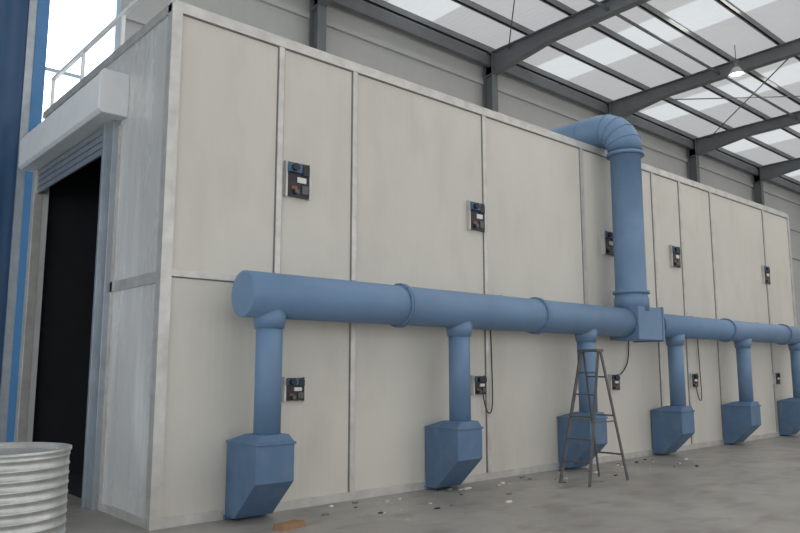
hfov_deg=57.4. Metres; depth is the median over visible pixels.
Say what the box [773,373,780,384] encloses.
junction box
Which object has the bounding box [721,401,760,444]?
hood
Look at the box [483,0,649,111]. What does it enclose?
frame
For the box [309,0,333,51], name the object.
column
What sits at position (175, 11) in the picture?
trim
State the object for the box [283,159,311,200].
control panel
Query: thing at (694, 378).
junction box
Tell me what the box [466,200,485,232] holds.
control panel
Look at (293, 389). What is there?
junction box
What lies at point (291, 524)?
scrap
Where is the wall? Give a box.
[119,0,799,326]
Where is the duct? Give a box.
[223,114,799,519]
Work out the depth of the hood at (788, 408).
17.36 m
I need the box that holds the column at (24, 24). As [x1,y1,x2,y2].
[0,0,49,442]
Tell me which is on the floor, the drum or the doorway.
the drum
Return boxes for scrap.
[273,519,305,531]
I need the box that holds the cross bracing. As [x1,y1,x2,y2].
[508,0,799,137]
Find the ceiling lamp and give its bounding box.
[728,45,745,77]
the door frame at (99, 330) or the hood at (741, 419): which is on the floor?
the door frame at (99, 330)
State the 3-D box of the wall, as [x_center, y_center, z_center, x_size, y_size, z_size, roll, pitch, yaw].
[4.785,-0.834,23.843,60.000,11.450,0.290,7,-11,-41]
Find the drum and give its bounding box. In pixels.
[0,442,71,532]
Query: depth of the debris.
9.73 m
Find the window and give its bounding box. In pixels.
[42,0,121,120]
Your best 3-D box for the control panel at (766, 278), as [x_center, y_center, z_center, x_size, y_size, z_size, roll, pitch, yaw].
[8.990,0.203,17.853,0.364,0.444,0.129,7,-11,-41]
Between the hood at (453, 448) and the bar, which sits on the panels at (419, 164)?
the bar
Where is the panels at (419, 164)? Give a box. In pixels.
[161,16,793,517]
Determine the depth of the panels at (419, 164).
9.87 m
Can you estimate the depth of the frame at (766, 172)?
34.54 m
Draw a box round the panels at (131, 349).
[26,17,167,517]
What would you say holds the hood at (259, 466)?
attached to the duct
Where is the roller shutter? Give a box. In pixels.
[18,68,129,193]
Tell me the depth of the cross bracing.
23.11 m
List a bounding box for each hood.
[223,433,295,519]
[425,420,483,488]
[557,412,607,468]
[650,406,694,454]
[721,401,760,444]
[777,397,799,435]
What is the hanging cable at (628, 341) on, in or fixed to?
hanging from the junction box at (614, 381)
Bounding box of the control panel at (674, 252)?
[669,245,681,267]
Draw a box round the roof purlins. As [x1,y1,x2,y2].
[331,0,799,193]
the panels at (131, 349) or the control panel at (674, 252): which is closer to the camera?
the panels at (131, 349)
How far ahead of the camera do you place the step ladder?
10.55 m
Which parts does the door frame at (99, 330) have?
door frame, rooftop frame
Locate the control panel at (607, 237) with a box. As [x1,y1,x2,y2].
[601,230,613,255]
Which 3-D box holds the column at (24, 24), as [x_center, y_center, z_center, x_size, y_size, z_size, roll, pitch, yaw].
[-7.530,-1.701,10.231,4.520,9.400,0.220,7,-11,-41]
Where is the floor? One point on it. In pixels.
(752, 486)
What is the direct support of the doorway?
attached to the door frame at (99, 330)
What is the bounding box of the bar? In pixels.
[173,0,786,213]
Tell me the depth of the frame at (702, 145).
29.60 m
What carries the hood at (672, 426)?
attached to the duct
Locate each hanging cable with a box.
[482,330,492,413]
[620,341,628,374]
[696,339,701,400]
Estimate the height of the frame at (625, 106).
11.905 m
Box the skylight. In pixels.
[384,0,799,180]
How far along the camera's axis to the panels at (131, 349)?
8.25 m
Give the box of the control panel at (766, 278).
[761,265,770,284]
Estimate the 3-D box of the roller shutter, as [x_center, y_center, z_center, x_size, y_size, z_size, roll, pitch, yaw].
[-4.579,-1.731,10.018,0.354,0.900,3.480,7,-11,-41]
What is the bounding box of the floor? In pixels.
[65,433,799,532]
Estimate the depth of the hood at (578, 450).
11.56 m
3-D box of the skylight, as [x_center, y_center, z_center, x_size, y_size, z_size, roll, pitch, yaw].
[15.046,-8.387,13.229,60.000,0.775,31.200,7,-11,-41]
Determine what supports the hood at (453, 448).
attached to the duct
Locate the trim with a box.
[43,2,799,530]
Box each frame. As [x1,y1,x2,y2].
[14,0,172,509]
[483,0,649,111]
[601,38,799,149]
[687,110,799,182]
[753,157,799,205]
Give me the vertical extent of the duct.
6.310 m
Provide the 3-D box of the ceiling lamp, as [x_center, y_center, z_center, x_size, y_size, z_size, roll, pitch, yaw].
[10.127,-6.223,22.019,0.500,0.950,0.500,7,-11,-41]
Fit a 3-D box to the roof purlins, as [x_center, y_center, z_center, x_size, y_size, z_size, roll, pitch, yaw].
[14.954,-8.055,13.289,60.000,1.372,30.120,7,-11,-41]
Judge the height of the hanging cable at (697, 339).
1.549 m
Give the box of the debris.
[321,458,698,520]
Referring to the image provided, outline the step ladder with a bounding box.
[559,349,628,486]
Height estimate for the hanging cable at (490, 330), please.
1.549 m
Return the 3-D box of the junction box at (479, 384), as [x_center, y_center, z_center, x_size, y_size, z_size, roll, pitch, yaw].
[1.183,1.729,10.641,0.304,0.284,0.129,7,-11,-41]
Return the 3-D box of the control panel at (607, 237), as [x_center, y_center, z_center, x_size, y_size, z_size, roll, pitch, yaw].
[3.845,-0.430,13.329,0.364,0.444,0.129,7,-11,-41]
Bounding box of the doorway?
[32,156,101,498]
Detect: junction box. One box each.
[281,377,306,401]
[471,375,487,394]
[608,374,620,389]
[690,373,698,387]
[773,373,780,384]
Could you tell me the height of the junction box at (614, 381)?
0.284 m
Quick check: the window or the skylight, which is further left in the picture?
the window

